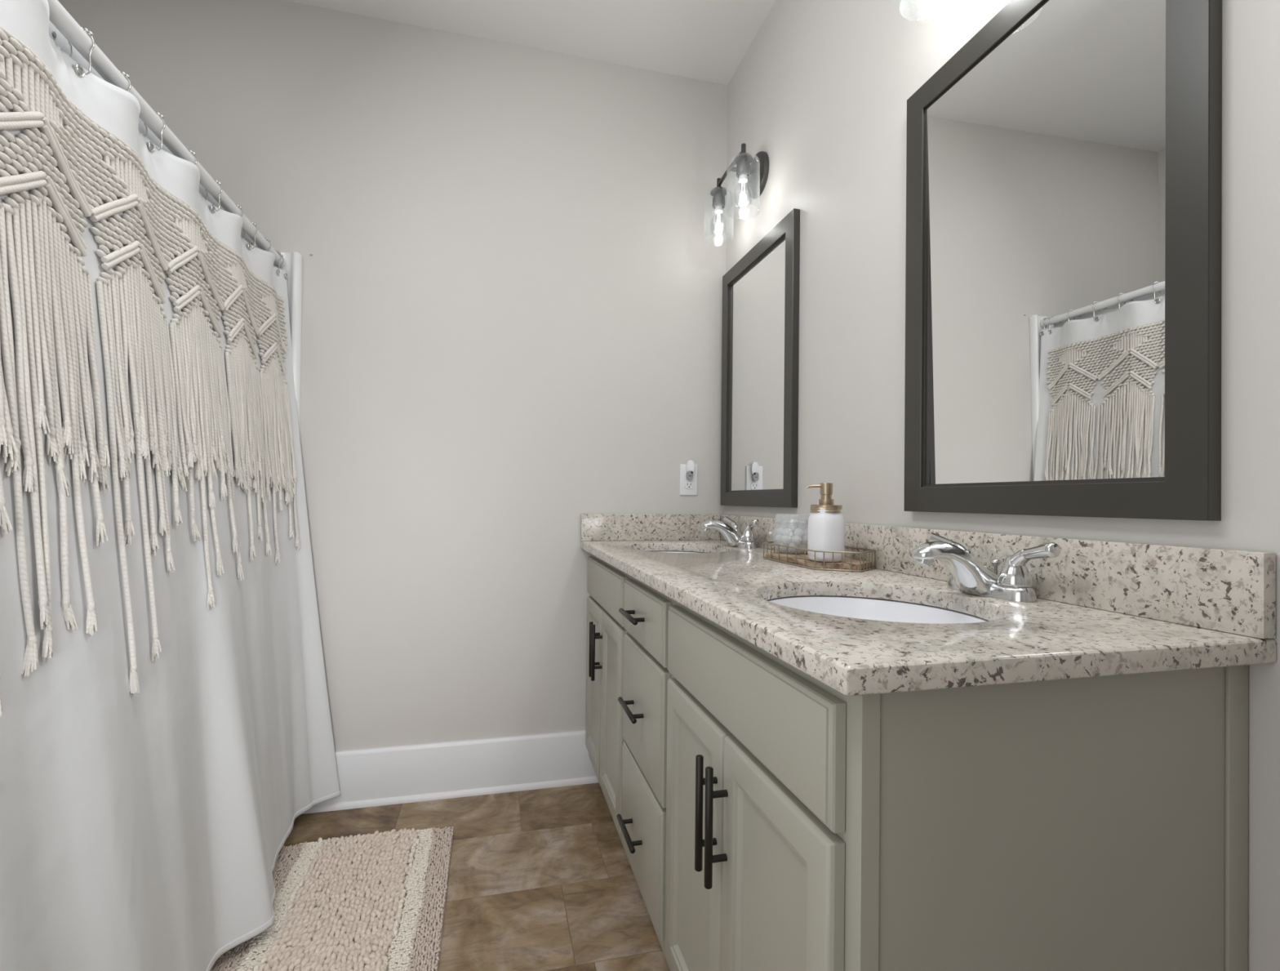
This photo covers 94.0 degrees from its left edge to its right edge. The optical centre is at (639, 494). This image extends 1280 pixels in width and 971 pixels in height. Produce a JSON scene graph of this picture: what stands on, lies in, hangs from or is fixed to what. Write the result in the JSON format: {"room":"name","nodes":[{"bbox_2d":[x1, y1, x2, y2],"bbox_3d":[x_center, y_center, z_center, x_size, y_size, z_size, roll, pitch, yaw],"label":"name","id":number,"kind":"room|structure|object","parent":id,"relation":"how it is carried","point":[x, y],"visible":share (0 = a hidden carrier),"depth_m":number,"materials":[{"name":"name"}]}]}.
{"room":"bathroom","nodes":[
{"label":"bathroom","id":0,"kind":"room"},
{"bbox_2d":[57,0,727,751],"bbox_3d":[-0.785,-0.287,2.092,2.470,2.850,0.100,1,-1,-14],"label":"wall","id":1,"kind":"structure","parent":0,"point":[512,284],"depth_m":2.08,"materials":[{"name":"paint"}]},
{"bbox_2d":[302,729,598,813],"bbox_3d":[-0.625,0.947,2.060,1.025,0.184,0.026,1,-1,-14],"label":"baseboard","id":2,"kind":"structure","parent":1,"relation":"attached to","point":[418,772],"depth_m":2.06,"materials":[{"name":"white paint"}]},
{"bbox_2d":[580,513,719,540],"bbox_3d":[0.045,0.122,2.233,0.536,0.098,0.020,1,-1,-14],"label":"backsplash","id":3,"kind":"structure","parent":1,"relation":"attached to","point":[593,526],"depth_m":2.22,"materials":[{"name":"stone"}]},
{"bbox_2d":[680,463,697,495],"bbox_3d":[0.187,-0.056,2.277,0.070,0.119,0.009,1,-1,-14],"label":"wall outlet","id":4,"kind":"object","parent":1,"relation":"attached to","point":[687,486],"visible":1,"depth_m":2.27,"materials":[{"name":"white plastic"}]},
{"bbox_2d":[684,480,693,488],"bbox_3d":[0.187,-0.036,2.274,0.033,0.029,0.003,1,-1,-14],"label":"receptacle","id":5,"kind":"object","parent":4,"relation":"attached to","point":[688,484],"depth_m":2.27,"materials":[{"name":"white plastic"}]},
{"bbox_2d":[686,460,694,479],"bbox_3d":[0.192,-0.093,2.267,0.030,0.074,0.014,1,-1,-14],"label":"night light","id":6,"kind":"object","parent":4,"relation":"attached to","point":[690,464],"visible":1,"depth_m":2.26,"materials":[{"name":"white plastic"}]},
{"bbox_2d":[278,782,670,970],"bbox_3d":[-0.424,1.078,0.576,2.470,0.100,3.200,1,-1,-14],"label":"floor","id":7,"kind":"structure","parent":0,"point":[540,879],"depth_m":1.62,"materials":[{"name":"brown tile"}]},
{"bbox_2d":[210,826,453,970],"bbox_3d":[-0.696,1.015,1.351,0.480,0.033,0.912,1,-1,-14],"label":"bath rug","id":8,"kind":"object","parent":7,"relation":"on","point":[375,901],"visible":0.93,"depth_m":1.46,"materials":[{"name":"beige fabric"}]},
{"bbox_2d":[585,550,1248,970],"bbox_3d":[0.240,0.619,1.436,0.571,0.847,1.654,1,-1,-14],"label":"vanity cabinet","id":9,"kind":"object","parent":7,"relation":"on","point":[766,815],"visible":0.94,"depth_m":0.67,"materials":[{"name":"beige paint"}]},
{"bbox_2d":[580,539,1276,695],"bbox_3d":[0.256,0.181,1.430,0.556,0.028,1.679,1,-1,-14],"label":"countertop","id":10,"kind":"structure","parent":9,"relation":"on","point":[731,587],"depth_m":0.71,"materials":[{"name":"stone"}]},
{"bbox_2d":[653,551,704,552],"bbox_3d":[0.120,0.281,1.918,0.367,0.162,0.423,1,-1,-14],"label":"sink","id":11,"kind":"object","parent":10,"relation":"in","point":[653,551],"visible":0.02,"depth_m":2.11,"materials":[{"name":"white ceramic"}]},
{"bbox_2d":[700,516,759,547],"bbox_3d":[0.324,0.125,1.990,0.203,0.095,0.203,0,-1,27],"label":"faucet","id":12,"kind":"object","parent":10,"relation":"on","point":[733,535],"visible":1,"depth_m":1.95,"materials":[{"name":"silver metal"}]},
{"bbox_2d":[763,540,875,571],"bbox_3d":[0.431,0.147,1.465,0.156,0.043,0.368,1,-1,-14],"label":"tray","id":13,"kind":"object","parent":10,"relation":"on","point":[855,565],"visible":0.77,"depth_m":1.36,"materials":[{"name":"brown wood"}]},
{"bbox_2d":[772,513,809,553],"bbox_3d":[0.405,0.102,1.571,0.110,0.102,0.110,1,-1,-14],"label":"glass jar","id":14,"kind":"object","parent":13,"relation":"on","point":[788,513],"visible":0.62,"depth_m":1.56,"materials":[{"name":"clear glass"}]},
{"bbox_2d":[775,533,782,542],"bbox_3d":[0.370,0.116,1.572,0.024,0.026,0.025,1,-1,-27],"label":"ball","id":15,"kind":"object","parent":14,"relation":"in","point":[778,538],"visible":0.77,"depth_m":1.56,"materials":[{"name":"white fabric"}]},
{"bbox_2d":[777,527,783,535],"bbox_3d":[0.374,0.098,1.574,0.025,0.025,0.026,0,-1,41],"label":"ball","id":16,"kind":"object","parent":14,"relation":"in","point":[780,531],"visible":0.62,"depth_m":1.56,"materials":[{"name":"white fabric"}]},
{"bbox_2d":[779,542,788,551],"bbox_3d":[0.378,0.136,1.563,0.025,0.024,0.025,1,-1,-42],"label":"ball","id":17,"kind":"object","parent":14,"relation":"in","point":[784,548],"visible":0.62,"depth_m":1.55,"materials":[{"name":"white fabric"}]},
{"bbox_2d":[781,534,791,543],"bbox_3d":[0.379,0.116,1.546,0.024,0.025,0.025,1,-1,-31],"label":"ball","id":18,"kind":"object","parent":14,"relation":"in","point":[785,539],"visible":1,"depth_m":1.54,"materials":[{"name":"white fabric"}]},
{"bbox_2d":[782,528,792,536],"bbox_3d":[0.384,0.099,1.548,0.026,0.024,0.025,1,-1,-13],"label":"ball","id":19,"kind":"object","parent":14,"relation":"in","point":[787,531],"visible":1,"depth_m":1.54,"materials":[{"name":"white fabric"}]},
{"bbox_2d":[786,520,797,530],"bbox_3d":[0.395,0.082,1.550,0.026,0.025,0.024,1,-1,-34],"label":"ball","id":20,"kind":"object","parent":14,"relation":"in","point":[793,526],"visible":1,"depth_m":1.54,"materials":[{"name":"white fabric"}]},
{"bbox_2d":[788,542,798,551],"bbox_3d":[0.397,0.135,1.543,0.024,0.026,0.025,1,-1,-5],"label":"ball","id":21,"kind":"object","parent":14,"relation":"in","point":[791,544],"visible":0.7,"depth_m":1.53,"materials":[{"name":"white fabric"}]},
{"bbox_2d":[791,535,801,544],"bbox_3d":[0.403,0.117,1.535,0.025,0.025,0.026,1,0,1],"label":"ball","id":22,"kind":"object","parent":14,"relation":"in","point":[796,540],"visible":1,"depth_m":1.53,"materials":[{"name":"white fabric"}]},
{"bbox_2d":[793,527,803,537],"bbox_3d":[0.409,0.099,1.540,0.025,0.026,0.024,1,-1,-33],"label":"ball","id":23,"kind":"object","parent":14,"relation":"in","point":[797,531],"visible":0.98,"depth_m":1.53,"materials":[{"name":"white fabric"}]},
{"bbox_2d":[796,520,806,529],"bbox_3d":[0.422,0.082,1.555,0.024,0.025,0.025,1,-1,10],"label":"ball","id":24,"kind":"object","parent":14,"relation":"in","point":[802,525],"visible":0.93,"depth_m":1.55,"materials":[{"name":"white fabric"}]},
{"bbox_2d":[798,542,807,551],"bbox_3d":[0.424,0.136,1.550,0.026,0.025,0.024,0,-1,20],"label":"ball","id":25,"kind":"object","parent":14,"relation":"in","point":[800,545],"visible":0.64,"depth_m":1.54,"materials":[{"name":"white fabric"}]},
{"bbox_2d":[801,534,807,544],"bbox_3d":[0.429,0.118,1.544,0.025,0.025,0.025,1,-1,-13],"label":"ball","id":26,"kind":"object","parent":14,"relation":"in","point":[804,538],"visible":0.64,"depth_m":1.54,"materials":[{"name":"white fabric"}]},
{"bbox_2d":[802,527,808,535],"bbox_3d":[0.431,0.099,1.554,0.025,0.025,0.026,-1,0,40],"label":"ball","id":27,"kind":"object","parent":14,"relation":"in","point":[806,530],"visible":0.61,"depth_m":1.54,"materials":[{"name":"white fabric"}]},
{"bbox_2d":[806,482,844,562],"bbox_3d":[0.424,0.063,1.366,0.081,0.179,0.076,1,-1,-14],"label":"soap dispenser","id":28,"kind":"object","parent":13,"relation":"on","point":[826,523],"visible":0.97,"depth_m":1.34,"materials":[{"name":"white glass"}]},
{"bbox_2d":[807,508,844,562],"bbox_3d":[0.426,0.092,1.367,0.076,0.121,0.076,1,-1,-14],"label":"bottle","id":29,"kind":"object","parent":28,"relation":"attached to","point":[826,526],"depth_m":1.33,"materials":[{"name":"white glass"}]},
{"bbox_2d":[767,595,989,623],"bbox_3d":[0.362,0.275,0.948,0.367,0.162,0.423,1,-1,-14],"label":"sink","id":30,"kind":"object","parent":10,"relation":"in","point":[860,607],"visible":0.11,"depth_m":1.11,"materials":[{"name":"white ceramic"}]},
{"bbox_2d":[910,533,1061,601],"bbox_3d":[0.571,0.119,1.004,0.203,0.095,0.203,0,-1,27],"label":"faucet","id":31,"kind":"object","parent":10,"relation":"on","point":[968,575],"visible":1,"depth_m":0.96,"materials":[{"name":"silver metal"}]},
{"bbox_3d":[-1.325,0.813,1.110,0.766,0.420,1.525,1,-1,-14],"label":"bathtub","id":32,"kind":"object","parent":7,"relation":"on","visible":0},
{"bbox_2d":[273,251,302,436],"bbox_3d":[-1.308,-0.098,1.111,0.782,1.400,1.547,1,-1,-14],"label":"tub surround","id":33,"kind":"object","parent":32,"relation":"on","point":[293,265],"visible":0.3,"depth_m":1.94,"materials":[{"name":"white plastic"}]},
{"bbox_2d":[47,0,284,266],"bbox_3d":[-0.987,-0.759,1.196,0.037,0.037,1.522,1,-1,-14],"label":"shower rod","id":34,"kind":"object","parent":33,"relation":"attached to","point":[59,16],"visible":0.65,"depth_m":1.17,"materials":[{"name":"white metal"}]},
{"bbox_2d":[67,26,94,75],"bbox_3d":[-0.942,-0.744,1.000,0.045,0.080,0.007,1,-1,-14],"label":"curtain hook","id":35,"kind":"object","parent":34,"relation":"hanging from","point":[91,33],"visible":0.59,"depth_m":1.00,"materials":[{"name":"silver metal"}]},
{"bbox_2d":[119,70,131,92],"bbox_3d":[-0.967,-0.744,1.102,0.045,0.080,0.007,1,-1,-14],"label":"curtain hook","id":36,"kind":"object","parent":34,"relation":"hanging from","point":[123,73],"visible":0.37,"depth_m":1.10,"materials":[{"name":"silver metal"}]},
{"bbox_2d":[143,111,165,151],"bbox_3d":[-0.996,-0.743,1.219,0.045,0.080,0.007,1,-1,-14],"label":"curtain hook","id":37,"kind":"object","parent":34,"relation":"hanging from","point":[159,114],"visible":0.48,"depth_m":1.22,"materials":[{"name":"silver metal"}]},
{"bbox_2d":[187,149,197,164],"bbox_3d":[-1.029,-0.742,1.351,0.045,0.080,0.007,1,-1,-14],"label":"curtain hook","id":38,"kind":"object","parent":34,"relation":"hanging from","point":[193,153],"visible":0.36,"depth_m":1.35,"materials":[{"name":"silver metal"}]},
{"bbox_2d":[204,179,222,211],"bbox_3d":[-1.061,-0.741,1.478,0.045,0.080,0.007,1,-1,-14],"label":"curtain hook","id":39,"kind":"object","parent":34,"relation":"hanging from","point":[216,180],"visible":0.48,"depth_m":1.48,"materials":[{"name":"silver metal"}]},
{"bbox_2d":[235,204,243,217],"bbox_3d":[-1.092,-0.741,1.602,0.045,0.080,0.007,1,-1,-14],"label":"curtain hook","id":40,"kind":"object","parent":34,"relation":"hanging from","point":[237,206],"visible":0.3,"depth_m":1.60,"materials":[{"name":"silver metal"}]},
{"bbox_2d":[242,221,257,248],"bbox_3d":[-1.116,-0.740,1.701,0.045,0.080,0.007,1,-1,-14],"label":"curtain hook","id":41,"kind":"object","parent":34,"relation":"hanging from","point":[252,222],"visible":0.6,"depth_m":1.70,"materials":[{"name":"silver metal"}]},
{"bbox_2d":[257,236,271,251],"bbox_3d":[-1.143,-0.739,1.807,0.045,0.080,0.007,1,-1,-14],"label":"curtain hook","id":42,"kind":"object","parent":34,"relation":"hanging from","point":[266,238],"visible":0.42,"depth_m":1.81,"materials":[{"name":"silver metal"}]},
{"bbox_2d":[274,248,281,273],"bbox_3d":[-1.165,-0.739,1.895,0.045,0.080,0.007,1,-1,-14],"label":"curtain hook","id":43,"kind":"object","parent":34,"relation":"hanging from","point":[277,251],"visible":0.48,"depth_m":1.90,"materials":[{"name":"silver metal"}]},
{"bbox_2d":[48,20,260,248],"bbox_3d":[-1.081,0.004,1.200,0.111,1.546,1.415,1,-1,-14],"label":"liner","id":44,"kind":"object","parent":43,"relation":"hanging from","point":[55,35],"visible":0.02,"depth_m":1.08,"materials":[{"name":"white"}]},
{"bbox_2d":[0,0,341,970],"bbox_3d":[-0.914,0.127,1.240,0.236,1.706,1.456,1,-1,-14],"label":"shower curtain","id":45,"kind":"object","parent":43,"relation":"hanging from","point":[166,726],"visible":1,"depth_m":1.04,"materials":[{"name":"white fabric"}]},
{"bbox_2d":[284,0,776,84],"bbox_3d":[-0.395,-1.671,0.600,2.470,0.100,3.200,1,-1,-14],"label":"ceiling","id":46,"kind":"structure","parent":0,"point":[704,40],"depth_m":2.04,"materials":[{"name":"white paint"}]},
{"bbox_2d":[723,0,1279,970],"bbox_3d":[0.740,-0.282,0.875,0.100,2.850,3.000,1,-1,-14],"label":"wall","id":47,"kind":"structure","parent":0,"point":[823,88],"depth_m":1.35,"materials":[{"name":"paint"}]},
{"bbox_2d":[710,142,768,236],"bbox_3d":[0.331,-1.031,2.017,0.158,0.260,0.317,1,-1,-14],"label":"vanity light","id":48,"kind":"object","parent":47,"relation":"attached to","point":[756,174],"visible":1,"depth_m":2.00,"materials":[{"name":"grey metal"}]},
{"bbox_2d":[712,191,724,209],"bbox_3d":[0.279,-1.043,2.113,0.045,0.052,0.045,1,-1,-14],"label":"socket","id":49,"kind":"object","parent":48,"relation":"attached to","point":[718,197],"depth_m":2.10,"materials":[{"name":"grey metal"}]},
{"bbox_2d":[736,158,750,178],"bbox_3d":[0.331,-1.044,1.907,0.045,0.052,0.045,1,-1,-14],"label":"socket","id":50,"kind":"object","parent":48,"relation":"attached to","point":[743,166],"depth_m":1.89,"materials":[{"name":"grey metal"}]},
{"bbox_2d":[720,208,799,507],"bbox_3d":[0.391,-0.401,2.028,0.021,0.882,0.557,1,-1,-14],"label":"wall mirror","id":51,"kind":"object","parent":47,"relation":"attached to","point":[759,416],"visible":1,"depth_m":1.97,"materials":[{"name":"brown metal"}]},
{"bbox_2d":[728,238,785,490],"bbox_3d":[0.395,-0.401,2.029,0.004,0.774,0.449,1,-1,-14],"label":"mirror glass","id":52,"kind":"object","parent":51,"relation":"attached to","point":[757,291],"depth_m":2.00,"materials":[{"name":"silver metal"}]},
{"bbox_2d":[720,514,1275,639],"bbox_3d":[0.516,0.120,1.496,0.020,0.098,1.679,1,-1,-14],"label":"backsplash","id":53,"kind":"structure","parent":47,"relation":"attached to","point":[1233,591],"depth_m":0.83,"materials":[{"name":"stone"}]},
{"bbox_2d":[903,0,1222,520],"bbox_3d":[0.646,-0.407,1.009,0.023,0.882,0.557,1,-1,-14],"label":"wall mirror","id":54,"kind":"object","parent":47,"relation":"attached to","point":[1064,165],"visible":1,"depth_m":0.92,"materials":[{"name":"brown metal"}]},
{"bbox_2d":[926,0,1165,484],"bbox_3d":[0.649,-0.407,1.010,0.004,0.774,0.449,0,0,-14],"label":"mirror glass","id":55,"kind":"object","parent":54,"relation":"attached to","point":[1046,150],"depth_m":0.96,"materials":[{"name":"silver metal"}]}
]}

